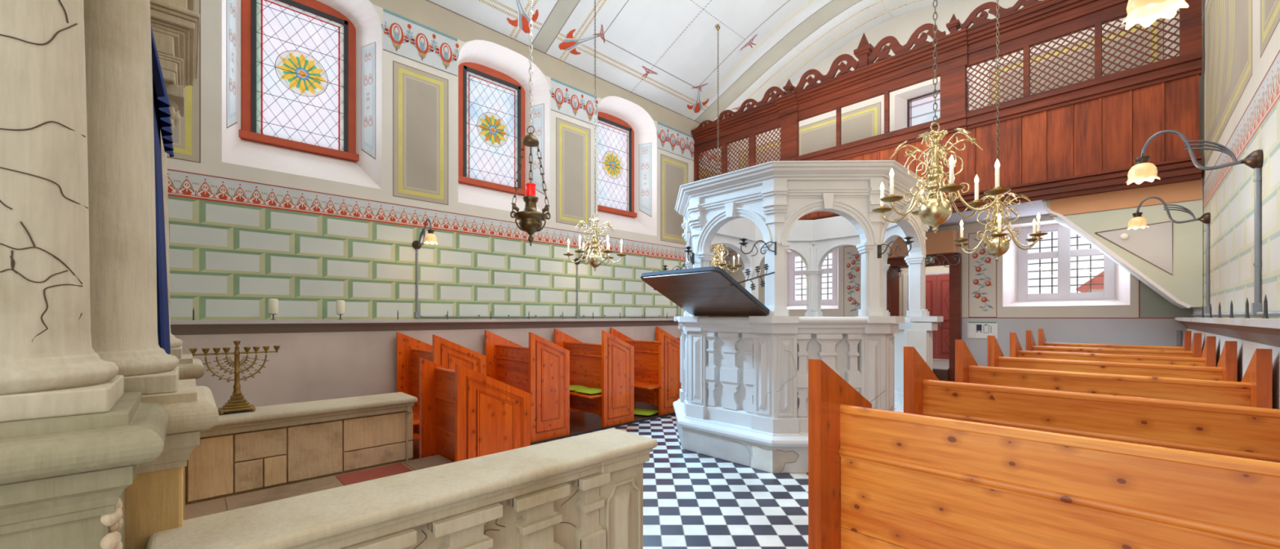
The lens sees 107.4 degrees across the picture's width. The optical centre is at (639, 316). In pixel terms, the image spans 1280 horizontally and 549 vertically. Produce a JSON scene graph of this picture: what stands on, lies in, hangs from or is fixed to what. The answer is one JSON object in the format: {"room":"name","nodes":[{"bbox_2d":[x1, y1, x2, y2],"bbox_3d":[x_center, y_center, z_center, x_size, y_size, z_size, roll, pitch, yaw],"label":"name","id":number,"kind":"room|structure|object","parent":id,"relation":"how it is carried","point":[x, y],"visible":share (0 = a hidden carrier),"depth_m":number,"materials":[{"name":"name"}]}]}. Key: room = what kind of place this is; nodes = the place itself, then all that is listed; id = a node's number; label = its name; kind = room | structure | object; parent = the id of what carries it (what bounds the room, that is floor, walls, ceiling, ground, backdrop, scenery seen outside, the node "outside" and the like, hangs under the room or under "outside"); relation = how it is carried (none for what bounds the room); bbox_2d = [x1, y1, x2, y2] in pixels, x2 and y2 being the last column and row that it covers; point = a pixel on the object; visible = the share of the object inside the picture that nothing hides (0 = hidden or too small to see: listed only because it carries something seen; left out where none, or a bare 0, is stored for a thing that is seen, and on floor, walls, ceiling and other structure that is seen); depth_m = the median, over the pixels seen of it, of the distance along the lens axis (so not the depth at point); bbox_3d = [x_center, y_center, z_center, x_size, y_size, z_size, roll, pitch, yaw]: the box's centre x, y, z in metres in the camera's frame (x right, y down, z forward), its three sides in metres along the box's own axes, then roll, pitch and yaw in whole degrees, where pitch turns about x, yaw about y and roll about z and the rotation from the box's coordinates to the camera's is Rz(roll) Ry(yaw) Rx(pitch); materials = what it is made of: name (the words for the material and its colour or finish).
{"room":"house of worship","nodes":[
{"label":"house of worship","id":0,"kind":"room"},
{"bbox_2d":[184,453,453,519],"bbox_3d":[-1.516,1.235,2.455,2.220,0.330,1.840,0,0,-44],"label":"floor","id":1,"kind":"structure","parent":0,"point":[247,499],"depth_m":2.95,"materials":[{"name":"stone"}]},
{"bbox_2d":[166,0,731,409],"bbox_3d":[-1.399,-1.305,7.195,9.361,5.410,0.810,0,0,-44],"label":"wall","id":2,"kind":"structure","parent":0,"point":[251,224],"depth_m":5.65,"materials":[{"name":"paint"}]},
{"bbox_2d":[238,0,359,161],"bbox_3d":[-3.857,-2.780,5.372,1.120,1.780,0.130,0,0,-44],"label":"window","id":3,"kind":"structure","parent":2,"relation":"in","point":[299,56],"depth_m":5.35,"materials":[{"name":"glass"}]},
{"bbox_2d":[170,318,678,334],"bbox_3d":[-1.212,0.102,7.000,9.360,0.145,0.430,0,0,-44],"label":"trim","id":4,"kind":"structure","parent":2,"relation":"attached to","point":[232,326],"depth_m":5.21,"materials":[{"name":"stone"}]},
{"bbox_3d":[-3.647,0.001,4.678,0.058,0.058,0.060,0,0,-44],"label":"spike","id":5,"kind":"object","parent":4,"relation":"on","visible":0},
{"bbox_2d":[267,298,278,313],"bbox_3d":[-3.647,-0.111,4.678,0.082,0.162,0.082,0,0,-44],"label":"pillar candle","id":6,"kind":"object","parent":5,"relation":"on","point":[273,304],"visible":1,"depth_m":4.65,"materials":[{"name":"wax"}]},
{"bbox_3d":[-3.233,0.001,5.077,0.058,0.058,0.060,0,0,-44],"label":"spike","id":7,"kind":"object","parent":4,"relation":"on","visible":0},
{"bbox_2d":[336,299,345,313],"bbox_3d":[-3.233,-0.111,5.077,0.082,0.162,0.082,0,0,-44],"label":"pillar candle","id":8,"kind":"object","parent":7,"relation":"on","point":[340,304],"visible":1,"depth_m":5.04,"materials":[{"name":"wax"}]},
{"bbox_2d":[412,217,437,317],"bbox_3d":[-2.569,-0.570,5.613,0.158,1.170,0.551,0,0,-44],"label":"lamp","id":9,"kind":"object","parent":2,"relation":"attached to","point":[430,237],"visible":1,"depth_m":5.74,"materials":[{"name":"grey metal"}]},
{"bbox_2d":[457,62,525,195],"bbox_3d":[-2.185,-2.780,6.980,1.120,1.780,0.130,0,0,-44],"label":"window","id":10,"kind":"structure","parent":2,"relation":"in","point":[491,103],"depth_m":6.95,"materials":[{"name":"glass"}]},
{"bbox_2d":[419,314,675,317],"bbox_3d":[-0.425,-0.020,8.036,6.469,0.070,0.028,0,0,-44],"label":"conduit pipe","id":11,"kind":"object","parent":2,"relation":"attached to","point":[446,316],"visible":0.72,"depth_m":7.06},
{"bbox_2d":[573,243,590,317],"bbox_3d":[-0.818,-0.565,7.298,0.158,1.170,0.551,0,0,-44],"label":"lamp","id":12,"kind":"object","parent":2,"relation":"attached to","point":[577,314],"visible":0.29,"depth_m":7.47,"materials":[{"name":"grey metal"}]},
{"bbox_2d":[597,111,636,217],"bbox_3d":[-0.502,-2.780,8.599,1.120,1.780,0.130,0,0,-44],"label":"window","id":13,"kind":"structure","parent":2,"relation":"in","point":[615,137],"depth_m":8.63,"materials":[{"name":"glass"}]},
{"bbox_2d":[675,262,685,315],"bbox_3d":[0.911,-0.565,8.962,0.158,1.170,0.551,0,0,-44],"label":"lamp","id":14,"kind":"object","parent":2,"relation":"attached to","point":[683,264],"visible":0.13,"depth_m":9.14,"materials":[{"name":"grey metal"}]},
{"bbox_2d":[410,400,808,548],"bbox_3d":[0.357,1.440,3.812,11.800,0.120,7.400,0,0,-44],"label":"floor","id":15,"kind":"structure","parent":0,"point":[692,500],"depth_m":3.65,"materials":[{"name":"tile"}]},
{"bbox_2d":[0,0,218,548],"bbox_3d":[-2.173,-0.400,1.830,0.725,3.600,2.950,0,0,-44],"label":"column","id":16,"kind":"structure","parent":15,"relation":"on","point":[100,425],"depth_m":1.03,"materials":[{"name":"stone"}]},
{"bbox_2d":[151,26,173,354],"bbox_3d":[-2.009,-0.525,1.953,0.096,1.390,1.000,0,0,-44],"label":"curtain","id":17,"kind":"object","parent":16,"relation":"hanging from","point":[162,114],"visible":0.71,"depth_m":1.79,"materials":[{"name":"blue fabric"}]},
{"bbox_2d":[185,391,417,504],"bbox_3d":[-2.235,1.000,3.213,1.255,0.800,0.370,0,0,-44],"label":"stone wall","id":18,"kind":"structure","parent":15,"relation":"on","point":[270,446],"depth_m":3.06,"materials":[{"name":"stone"}]},
{"bbox_2d":[189,340,279,414],"bbox_3d":[-2.542,0.376,2.966,0.438,0.450,0.125,0,0,-44],"label":"candelabrum","id":19,"kind":"object","parent":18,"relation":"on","point":[237,402],"visible":1,"depth_m":2.95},
{"bbox_2d":[189,347,197,355],"bbox_3d":[-2.686,0.213,2.828,0.038,0.046,0.038,0,0,-44],"label":"candle cup","id":20,"kind":"object","parent":19,"relation":"on","point":[193,350],"depth_m":2.82,"materials":[{"name":"gold metal"}]},
{"bbox_2d":[201,347,209,355],"bbox_3d":[-2.646,0.215,2.866,0.038,0.046,0.038,0,0,-44],"label":"candle cup","id":21,"kind":"object","parent":19,"relation":"on","point":[205,350],"depth_m":2.86,"materials":[{"name":"gold metal"}]},
{"bbox_2d":[213,347,220,355],"bbox_3d":[-2.610,0.215,2.901,0.038,0.046,0.038,0,0,-44],"label":"candle cup","id":22,"kind":"object","parent":19,"relation":"on","point":[215,349],"depth_m":2.89,"materials":[{"name":"gold metal"}]},
{"bbox_2d":[222,346,230,355],"bbox_3d":[-2.578,0.215,2.932,0.038,0.046,0.038,0,0,-44],"label":"candle cup","id":23,"kind":"object","parent":19,"relation":"on","point":[226,349],"depth_m":2.93,"materials":[{"name":"gold metal"}]},
{"bbox_2d":[233,340,240,346],"bbox_3d":[-2.542,0.174,2.966,0.038,0.046,0.038,0,0,-44],"label":"candle cup","id":24,"kind":"object","parent":19,"relation":"on","point":[236,342],"depth_m":2.96,"materials":[{"name":"gold metal"}]},
{"bbox_2d":[243,346,251,353],"bbox_3d":[-2.506,0.215,3.001,0.038,0.046,0.038,0,0,-44],"label":"candle cup","id":25,"kind":"object","parent":19,"relation":"on","point":[246,348],"depth_m":3.00,"materials":[{"name":"gold metal"}]},
{"bbox_2d":[252,346,260,353],"bbox_3d":[-2.473,0.215,3.032,0.038,0.046,0.038,0,0,-44],"label":"candle cup","id":26,"kind":"object","parent":19,"relation":"on","point":[255,348],"depth_m":3.02,"materials":[{"name":"gold metal"}]},
{"bbox_2d":[262,346,269,353],"bbox_3d":[-2.437,0.215,3.067,0.038,0.046,0.038,0,0,-44],"label":"candle cup","id":27,"kind":"object","parent":19,"relation":"on","point":[265,348],"depth_m":3.06,"materials":[{"name":"gold metal"}]},
{"bbox_2d":[273,345,279,352],"bbox_3d":[-2.398,0.213,3.105,0.038,0.046,0.038,0,0,-44],"label":"candle cup","id":28,"kind":"object","parent":19,"relation":"on","point":[276,347],"depth_m":3.10,"materials":[{"name":"gold metal"}]},
{"bbox_2d":[146,427,657,548],"bbox_3d":[-0.658,1.000,1.830,1.750,0.800,0.350,0,0,-44],"label":"stone balustrade","id":29,"kind":"object","parent":15,"relation":"on","point":[585,491],"visible":0.97,"depth_m":1.75,"materials":[{"name":"stone"}]},
{"bbox_2d":[396,331,485,439],"bbox_3d":[-2.228,0.782,4.984,0.720,1.227,1.128,0,0,-44],"label":"stall","id":30,"kind":"object","parent":15,"relation":"on","point":[443,352],"visible":0.33,"depth_m":5.17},
{"bbox_2d":[419,357,530,462],"bbox_3d":[-1.300,0.863,3.684,0.565,1.075,0.748,0,0,-44],"label":"bench","id":31,"kind":"object","parent":15,"relation":"on","point":[465,413],"visible":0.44,"depth_m":3.50,"materials":[{"name":"wood"}]},
{"bbox_2d":[484,329,569,442],"bbox_3d":[-1.476,0.782,5.707,0.720,1.227,1.128,0,0,-44],"label":"stall","id":32,"kind":"object","parent":15,"relation":"on","point":[541,369],"visible":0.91,"depth_m":5.44,"materials":[{"name":"wood"}]},
{"bbox_2d":[554,328,634,426],"bbox_3d":[-0.724,0.782,6.430,0.720,1.227,1.128,0,0,-44],"label":"stall","id":33,"kind":"object","parent":15,"relation":"on","point":[608,366],"visible":0.86,"depth_m":6.19,"materials":[{"name":"wood"}]},
{"bbox_2d":[569,384,588,391],"bbox_3d":[-0.888,0.961,6.361,0.300,0.048,0.340,0,0,-40],"label":"seat cushion","id":34,"kind":"object","parent":33,"relation":"on","point":[573,387],"visible":0.53,"depth_m":6.27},
{"bbox_2d":[574,387,601,394],"bbox_3d":[-0.635,0.961,6.091,0.340,0.048,0.300,0,0,42],"label":"seat cushion","id":35,"kind":"object","parent":33,"relation":"on","point":[586,390],"visible":0.93,"depth_m":6.00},
{"bbox_2d":[609,327,681,414],"bbox_3d":[0.027,0.782,7.153,0.720,1.227,1.128,0,0,-44],"label":"pew","id":36,"kind":"object","parent":15,"relation":"on","point":[657,382],"visible":0.66,"depth_m":6.87,"materials":[{"name":"wood"}]},
{"bbox_2d":[634,408,658,415],"bbox_3d":[0.032,1.370,6.775,0.420,0.048,0.360,0,0,29],"label":"seat cushion","id":37,"kind":"object","parent":15,"relation":"on","point":[642,411],"visible":0.83,"depth_m":6.67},
{"bbox_2d":[655,326,679,341],"bbox_3d":[0.779,0.782,7.876,0.720,1.227,1.128,0,0,-44],"label":"stall","id":38,"kind":"object","parent":15,"relation":"on","point":[656,327],"visible":0.02,"depth_m":8.15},
{"bbox_2d":[672,160,943,472],"bbox_3d":[1.865,0.000,5.610,3.224,2.800,2.650,0,0,-44],"label":"bimah","id":39,"kind":"object","parent":15,"relation":"on","point":[743,399],"depth_m":4.41,"materials":[{"name":"stone"}]},
{"bbox_2d":[662,264,668,270],"bbox_3d":[0.327,-0.636,6.117,0.092,0.072,0.092,0,0,24],"label":"candle cup","id":40,"kind":"object","parent":39,"relation":"on","point":[664,268],"depth_m":6.10,"materials":[{"name":"metal"}]},
{"bbox_2d":[662,264,686,271],"bbox_3d":[0.445,-0.589,6.066,0.348,0.166,0.092,0,0,24],"label":"bracket","id":41,"kind":"object","parent":39,"relation":"attached to","point":[664,265],"visible":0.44,"depth_m":6.08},
{"bbox_2d":[684,245,692,253],"bbox_3d":[0.489,-0.676,4.760,0.092,0.072,0.092,0,0,17],"label":"candle cup","id":42,"kind":"object","parent":39,"relation":"on","point":[687,247],"depth_m":4.74,"materials":[{"name":"metal"}]},
{"bbox_2d":[684,245,694,264],"bbox_3d":[0.527,-0.629,4.883,0.092,0.166,0.348,0,0,17],"label":"bracket","id":43,"kind":"object","parent":39,"relation":"attached to","point":[692,258],"visible":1,"depth_m":4.84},
{"bbox_2d":[640,266,769,316],"bbox_3d":[0.636,-0.206,4.442,0.924,0.412,0.930,0,0,-44],"label":"lectern","id":44,"kind":"object","parent":39,"relation":"on","point":[708,291],"visible":0.98,"depth_m":4.30,"materials":[{"name":"brown wood"}]},
{"bbox_2d":[738,237,748,245],"bbox_3d":[0.953,-0.686,4.326,0.092,0.072,0.092,0,0,-3],"label":"candle cup","id":45,"kind":"object","parent":39,"relation":"on","point":[744,243],"depth_m":4.31,"materials":[{"name":"metal"}]},
{"bbox_2d":[730,263,774,289],"bbox_3d":[1.042,-0.357,4.179,0.740,0.247,0.032,0,0,-39],"label":"rod","id":46,"kind":"object","parent":39,"relation":"attached to","point":[748,270],"visible":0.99,"depth_m":4.17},
{"bbox_2d":[744,268,751,279],"bbox_3d":[0.936,-0.365,4.089,0.068,0.106,0.025,0,0,-41],"label":"flower","id":47,"kind":"object","parent":46,"relation":"on","point":[748,270],"depth_m":4.08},
{"bbox_2d":[750,280,755,289],"bbox_3d":[0.988,-0.281,4.133,0.080,0.094,0.025,0,0,-41],"label":"flower","id":48,"kind":"object","parent":46,"relation":"on","point":[753,286],"depth_m":4.13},
{"bbox_2d":[755,266,759,276],"bbox_3d":[1.046,-0.399,4.183,0.068,0.106,0.025,0,0,-41],"label":"flower","id":49,"kind":"object","parent":46,"relation":"on","point":[757,267],"depth_m":4.18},
{"bbox_2d":[760,276,764,286],"bbox_3d":[1.097,-0.314,4.227,0.080,0.094,0.025,0,0,-41],"label":"flower","id":50,"kind":"object","parent":46,"relation":"on","point":[762,282],"depth_m":4.22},
{"bbox_2d":[763,263,768,274],"bbox_3d":[1.144,-0.428,4.267,0.068,0.106,0.025,0,0,-41],"label":"flower","id":51,"kind":"object","parent":46,"relation":"on","point":[766,264],"depth_m":4.26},
{"bbox_2d":[886,266,902,279],"bbox_3d":[3.395,-0.589,6.327,0.348,0.166,0.092,0,0,-21],"label":"bracket","id":52,"kind":"object","parent":39,"relation":"attached to","point":[899,268],"visible":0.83,"depth_m":6.34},
{"bbox_2d":[877,235,914,257],"bbox_3d":[2.266,-0.609,4.173,0.092,0.166,0.348,0,0,-21],"label":"bracket","id":53,"kind":"object","parent":39,"relation":"attached to","point":[908,242],"visible":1,"depth_m":4.17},
{"bbox_2d":[902,235,914,244],"bbox_3d":[2.312,-0.656,4.054,0.092,0.072,0.092,0,0,-21],"label":"candle cup","id":54,"kind":"object","parent":39,"relation":"on","point":[908,237],"depth_m":4.04,"materials":[{"name":"metal"}]},
{"bbox_2d":[924,251,961,266],"bbox_3d":[3.374,-0.629,5.239,0.348,0.166,0.092,0,0,24],"label":"bracket","id":55,"kind":"object","parent":39,"relation":"attached to","point":[956,255],"visible":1,"depth_m":5.23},
{"bbox_2d":[951,251,961,258],"bbox_3d":[3.491,-0.676,5.188,0.092,0.072,0.092,0,0,24],"label":"candle cup","id":56,"kind":"object","parent":39,"relation":"on","point":[956,255],"depth_m":5.17,"materials":[{"name":"metal"}]},
{"bbox_2d":[933,365,949,381],"bbox_3d":[4.356,1.100,7.465,0.730,0.600,0.840,0,0,-44],"label":"wooden step","id":57,"kind":"structure","parent":15,"relation":"on","point":[942,373],"depth_m":7.31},
{"bbox_2d":[808,358,1279,548],"bbox_3d":[1.120,0.773,1.303,0.649,1.254,1.235,0,0,-44],"label":"bench","id":58,"kind":"object","parent":15,"relation":"on","point":[878,478],"visible":1,"depth_m":1.38,"materials":[{"name":"wood"}]},
{"bbox_2d":[903,346,1279,462],"bbox_3d":[1.844,0.773,2.000,0.649,1.254,1.235,0,0,-44],"label":"bench","id":59,"kind":"object","parent":15,"relation":"on","point":[1233,430],"visible":0.3,"depth_m":1.95,"materials":[{"name":"wood"}]},
{"bbox_2d":[987,334,1237,381],"bbox_3d":[3.293,0.773,3.393,0.649,1.254,1.235,0,0,-44],"label":"bench","id":60,"kind":"object","parent":15,"relation":"on","point":[1226,369],"visible":0.15,"depth_m":3.29,"materials":[{"name":"wood"}]},
{"bbox_2d":[1009,332,1216,366],"bbox_3d":[4.017,0.773,4.090,0.649,1.254,1.235,0,0,-44],"label":"bench","id":61,"kind":"object","parent":15,"relation":"on","point":[1208,357],"visible":0.17,"depth_m":4.00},
{"bbox_2d":[955,339,1272,408],"bbox_3d":[2.568,0.773,2.696,0.649,1.254,1.235,0,0,-44],"label":"bench","id":62,"kind":"object","parent":15,"relation":"on","point":[1255,388],"visible":0.14,"depth_m":2.56,"materials":[{"name":"wood"}]},
{"bbox_2d":[1026,329,1201,357],"bbox_3d":[4.741,0.773,4.787,0.649,1.254,1.235,0,0,-44],"label":"bench","id":63,"kind":"object","parent":15,"relation":"on","point":[1195,351],"visible":0.15,"depth_m":4.71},
{"bbox_2d":[1038,328,1191,351],"bbox_3d":[5.465,0.773,5.484,0.649,1.254,1.235,0,0,-44],"label":"bench","id":64,"kind":"object","parent":15,"relation":"on","point":[1187,340],"visible":0.19,"depth_m":5.41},
{"bbox_2d":[1177,329,1182,346],"bbox_3d":[6.453,0.780,5.625,0.051,1.240,0.054,0,0,-44],"label":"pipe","id":65,"kind":"object","parent":15,"relation":"on","point":[1179,331],"visible":0.2,"depth_m":5.61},
{"bbox_2d":[426,0,959,125],"bbox_3d":[0.937,-4.514,4.766,9.360,1.113,6.630,0,0,-44],"label":"ceiling","id":66,"kind":"structure","parent":0,"point":[664,53],"depth_m":7.65,"materials":[{"name":"paint"}]},
{"bbox_2d":[510,0,550,245],"bbox_3d":[-0.723,-2.776,3.171,0.262,4.602,0.259,0,0,17],"label":"light","id":67,"kind":"object","parent":66,"relation":"hanging from","point":[530,219],"visible":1,"depth_m":3.14,"materials":[{"name":"metal"}]},
{"bbox_2d":[563,0,626,271],"bbox_3d":[-0.571,-2.595,5.973,0.714,4.040,0.804,0,0,27],"label":"brass chandelier","id":68,"kind":"object","parent":66,"relation":"hanging from","point":[594,256],"visible":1,"depth_m":5.95,"materials":[{"name":"metal"}]},
{"bbox_2d":[715,25,719,174],"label":"rod","id":69,"kind":"object","parent":66,"relation":"hanging from","point":[717,28],"depth_m":7.48,"materials":[{"name":"metal"}]},
{"bbox_2d":[709,243,742,274],"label":"brass chandelier","id":70,"kind":"object","parent":66,"relation":"hanging from","point":[717,255],"depth_m":7.44,"materials":[{"name":"metal"}]},
{"bbox_2d":[871,0,1011,233],"bbox_3d":[1.967,-2.575,3.134,0.714,4.040,0.804,0,0,-42],"label":"brass chandelier","id":71,"kind":"object","parent":66,"relation":"hanging from","point":[935,210],"visible":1,"depth_m":3.09,"materials":[{"name":"metal"}]},
{"bbox_2d":[894,141,906,151],"bbox_3d":[1.771,-1.157,3.196,0.084,0.070,0.095,0,0,18],"label":"flower","id":72,"kind":"object","parent":71,"relation":"on","point":[900,145],"depth_m":3.19,"materials":[{"name":"gold metal"}]},
{"bbox_2d":[904,147,917,159],"bbox_3d":[1.923,-1.157,3.334,0.095,0.070,0.084,0,0,-12],"label":"flower","id":73,"kind":"object","parent":71,"relation":"on","point":[910,152],"depth_m":3.33,"materials":[{"name":"gold metal"}]},
{"bbox_2d":[916,130,933,138],"bbox_3d":[1.815,-1.157,2.996,0.084,0.070,0.095,0,0,-42],"label":"flower","id":74,"kind":"object","parent":71,"relation":"on","point":[926,134],"depth_m":2.98,"materials":[{"name":"gold metal"}]},
{"bbox_2d":[928,129,936,137],"bbox_3d":[1.925,-1.207,3.105,0.051,0.041,0.052,0,0,-35],"label":"flower","id":75,"kind":"object","parent":71,"relation":"on","point":[933,134],"depth_m":3.09,"materials":[{"name":"gold metal"}]},
{"bbox_2d":[939,129,947,135],"bbox_3d":[1.996,-1.207,3.092,0.052,0.041,0.051,0,0,-35],"label":"flower","id":76,"kind":"object","parent":71,"relation":"on","point":[944,132],"depth_m":3.08,"materials":[{"name":"gold metal"}]},
{"bbox_2d":[938,144,951,153],"bbox_3d":[2.118,-1.157,3.272,0.084,0.070,0.095,0,0,-42],"label":"flower","id":77,"kind":"object","parent":71,"relation":"on","point":[948,147],"depth_m":3.26,"materials":[{"name":"gold metal"}]},
{"bbox_2d":[954,128,970,133],"bbox_3d":[2.010,-1.157,2.934,0.095,0.070,0.084,0,0,-12],"label":"flower","id":78,"kind":"object","parent":71,"relation":"on","point":[962,131],"depth_m":2.92,"materials":[{"name":"gold metal"}]},
{"bbox_2d":[964,134,977,143],"bbox_3d":[2.162,-1.157,3.072,0.084,0.070,0.095,0,0,18],"label":"flower","id":79,"kind":"object","parent":71,"relation":"on","point":[973,140],"depth_m":3.07,"materials":[{"name":"gold metal"}]},
{"bbox_2d":[995,0,999,159],"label":"rod","id":80,"kind":"object","parent":66,"relation":"hanging from","point":[997,5],"depth_m":4.60,"materials":[{"name":"metal"}]},
{"bbox_2d":[953,191,1048,261],"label":"brass chandelier","id":81,"kind":"object","parent":66,"relation":"hanging from","point":[997,245],"depth_m":4.56,"materials":[{"name":"metal"}]},
{"bbox_2d":[979,195,990,199],"bbox_3d":[3.312,-1.142,4.513,0.084,0.070,0.095,0,0,-25],"label":"flower","id":82,"kind":"object","parent":81,"relation":"on","point":[985,197],"depth_m":4.50,"materials":[{"name":"gold metal"}]},
{"bbox_2d":[1008,191,1017,196],"bbox_3d":[3.481,-1.142,4.396,0.095,0.070,0.084,0,0,5],"label":"flower","id":83,"kind":"object","parent":81,"relation":"on","point":[1013,194],"depth_m":4.38,"materials":[{"name":"gold metal"}]},
{"bbox_2d":[899,265,949,367],"bbox_3d":[5.191,-0.350,8.393,1.780,2.500,1.700,0,0,-44],"label":"wall","id":84,"kind":"structure","parent":0,"point":[936,362],"depth_m":8.94,"materials":[{"name":"paint"}]},
{"bbox_2d":[903,269,949,359],"bbox_3d":[5.550,-0.030,8.822,0.169,1.660,1.100,0,0,-44],"label":"door","id":85,"kind":"structure","parent":84,"relation":"in","point":[937,284],"depth_m":8.80,"materials":[{"name":"red paint"}]},
{"bbox_2d":[730,0,1192,365],"bbox_3d":[4.438,-1.850,8.134,0.365,6.500,6.630,0,0,-44],"label":"wall","id":86,"kind":"structure","parent":0,"point":[1138,315],"depth_m":7.00,"materials":[{"name":"paint"}]},
{"bbox_2d":[788,248,837,305],"bbox_3d":[3.460,-0.785,9.392,0.122,1.110,1.020,0,0,-44],"label":"window","id":87,"kind":"structure","parent":86,"relation":"in","point":[792,273],"depth_m":9.46,"materials":[{"name":"white paint"}]},
{"bbox_2d":[795,254,831,299],"bbox_3d":[3.499,-0.785,9.431,0.012,0.900,0.810,0,0,-44],"label":"iron grille","id":88,"kind":"object","parent":87,"relation":"attached to","point":[827,259],"depth_m":9.24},
{"bbox_2d":[886,229,961,381],"bbox_3d":[4.542,0.040,7.769,0.600,2.720,1.300,0,0,-44],"label":"door frame","id":89,"kind":"structure","parent":86,"relation":"attached to","point":[942,242],"depth_m":7.30,"materials":[{"name":"brown wood"}]},
{"bbox_2d":[926,256,934,263],"bbox_3d":[4.596,-0.900,7.474,0.033,0.100,0.140,0,0,-44],"label":"exit sign","id":90,"kind":"object","parent":86,"relation":"attached to","point":[929,259],"visible":0.69,"depth_m":7.45,"materials":[{"name":"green plastic"}]},
{"bbox_2d":[906,80,968,127],"bbox_3d":[4.931,-3.430,7.810,0.044,0.660,0.916,0,0,-44],"label":"window","id":91,"kind":"structure","parent":86,"relation":"in","point":[920,110],"depth_m":7.95,"materials":[{"name":"glass"}]},
{"bbox_2d":[690,0,1202,251],"bbox_3d":[3.795,-2.854,7.522,1.400,2.908,6.604,0,0,-44],"label":"gallery","id":92,"kind":"object","parent":86,"relation":"attached to","point":[1080,138],"visible":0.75,"depth_m":5.79,"materials":[{"name":"brown wood"}]},
{"bbox_2d":[1042,177,1202,308],"bbox_3d":[5.742,-0.758,5.670,1.162,1.340,1.260,0,0,-44],"label":"staircase","id":93,"kind":"structure","parent":92,"relation":"attached to","point":[1166,255],"depth_m":5.08,"materials":[{"name":"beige paint"}]},
{"bbox_2d":[1120,233,1128,239],"bbox_3d":[5.368,-0.890,5.213,0.022,0.068,0.068,0,0,-44],"label":"smoke detector","id":94,"kind":"object","parent":93,"relation":"attached to","point":[1124,236],"visible":1,"depth_m":5.21,"materials":[{"name":"white plastic"}]},
{"bbox_2d":[967,321,997,338],"bbox_3d":[5.171,0.200,7.105,0.012,0.250,0.370,0,0,-44],"label":"poster","id":95,"kind":"object","parent":86,"relation":"attached to","point":[975,329],"visible":1,"depth_m":7.11,"materials":[{"name":"paper"}]},
{"bbox_2d":[1017,223,1115,300],"bbox_3d":[6.046,-0.785,6.704,0.122,1.110,1.020,0,0,-44],"label":"window","id":96,"kind":"structure","parent":86,"relation":"in","point":[1064,253],"depth_m":6.68,"materials":[{"name":"white paint"}]},
{"bbox_2d":[1027,231,1103,293],"bbox_3d":[6.085,-0.785,6.742,0.012,0.900,0.810,0,0,-44],"label":"iron grille","id":97,"kind":"object","parent":96,"relation":"attached to","point":[1077,237],"depth_m":6.80,"materials":[{"name":"metal"}]},
{"bbox_2d":[1186,0,1279,408],"bbox_3d":[3.401,-1.280,2.561,8.898,5.360,0.075,0,0,-44],"label":"wall","id":98,"kind":"structure","parent":0,"point":[1239,79],"depth_m":3.20,"materials":[{"name":"paint"}]},
{"bbox_2d":[1121,0,1188,29],"bbox_3d":[1.907,-0.755,1.479,0.158,1.170,0.551,0,0,-44],"label":"lamp","id":99,"kind":"object","parent":98,"relation":"attached to","point":[1144,12],"visible":1,"depth_m":1.65,"materials":[{"name":"yellow glass"}]},
{"bbox_2d":[1128,196,1210,313],"bbox_3d":[5.186,-0.615,4.634,0.158,1.170,0.551,0,0,-44],"label":"lamp","id":100,"kind":"object","parent":98,"relation":"attached to","point":[1137,221],"visible":1,"depth_m":4.51,"materials":[{"name":"grey metal"}]},
{"bbox_2d":[1126,129,1263,315],"bbox_3d":[3.392,-0.595,2.907,0.158,1.170,0.551,0,0,-44],"label":"lamp","id":101,"kind":"object","parent":98,"relation":"attached to","point":[1143,171],"visible":1,"depth_m":2.73,"materials":[{"name":"grey metal"}]},
{"bbox_2d":[1174,317,1279,346],"bbox_3d":[3.654,0.081,2.880,8.060,0.145,0.145,0,0,-44],"label":"trim","id":102,"kind":"structure","parent":98,"relation":"attached to","point":[1259,330],"depth_m":2.60,"materials":[{"name":"stone"}]},
{"bbox_2d":[1200,304,1204,317],"bbox_3d":[5.000,-0.050,4.178,0.020,0.115,0.020,0,0,-21],"label":"spike","id":103,"kind":"object","parent":102,"relation":"on","point":[1202,308],"visible":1,"depth_m":4.17,"materials":[{"name":"metal"}]},
{"bbox_2d":[1208,304,1212,317],"bbox_3d":[4.589,-0.050,3.783,0.020,0.115,0.020,0,0,-21],"label":"spike","id":104,"kind":"object","parent":102,"relation":"on","point":[1210,312],"visible":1,"depth_m":3.78,"materials":[{"name":"metal"}]},
{"bbox_2d":[1217,302,1222,317],"bbox_3d":[4.193,-0.050,3.402,0.020,0.115,0.020,0,0,-21],"label":"spike","id":105,"kind":"object","parent":102,"relation":"on","point":[1220,306],"visible":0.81,"depth_m":3.40,"materials":[{"name":"metal"}]},
{"bbox_2d":[1229,299,1234,317],"bbox_3d":[3.782,-0.050,3.007,0.020,0.115,0.020,0,0,-21],"label":"spike","id":106,"kind":"object","parent":102,"relation":"on","point":[1231,304],"visible":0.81,"depth_m":3.00,"materials":[{"name":"metal"}]},
{"bbox_2d":[1244,297,1250,318],"bbox_3d":[3.371,-0.050,2.612,0.020,0.115,0.020,0,0,-21],"label":"spike","id":107,"kind":"object","parent":102,"relation":"on","point":[1246,315],"visible":1,"depth_m":2.61,"materials":[{"name":"metal"}]},
{"bbox_2d":[1262,293,1269,318],"bbox_3d":[3.003,-0.050,2.258,0.020,0.115,0.020,0,0,-21],"label":"spike","id":108,"kind":"object","parent":102,"relation":"on","point":[1265,301],"visible":1,"depth_m":2.25,"materials":[{"name":"metal"}]},
{"bbox_2d":[1191,311,1279,315],"bbox_3d":[4.213,-0.018,3.337,6.300,0.021,0.021,0,0,-44],"label":"conduit pipe","id":109,"kind":"object","parent":98,"relation":"attached to","point":[1269,313],"visible":0.84,"depth_m":3.07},
{"bbox_3d":[8.279,1.650,9.352,7.100,0.100,10.000,0,0,-44],"label":"ground","id":110,"kind":"structure","parent":0,"visible":0},
{"bbox_2d":[1075,271,1103,292],"bbox_3d":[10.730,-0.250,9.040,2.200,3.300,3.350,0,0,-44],"label":"house","id":111,"kind":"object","parent":110,"relation":"on","point":[1095,280],"visible":0.15,"depth_m":9.29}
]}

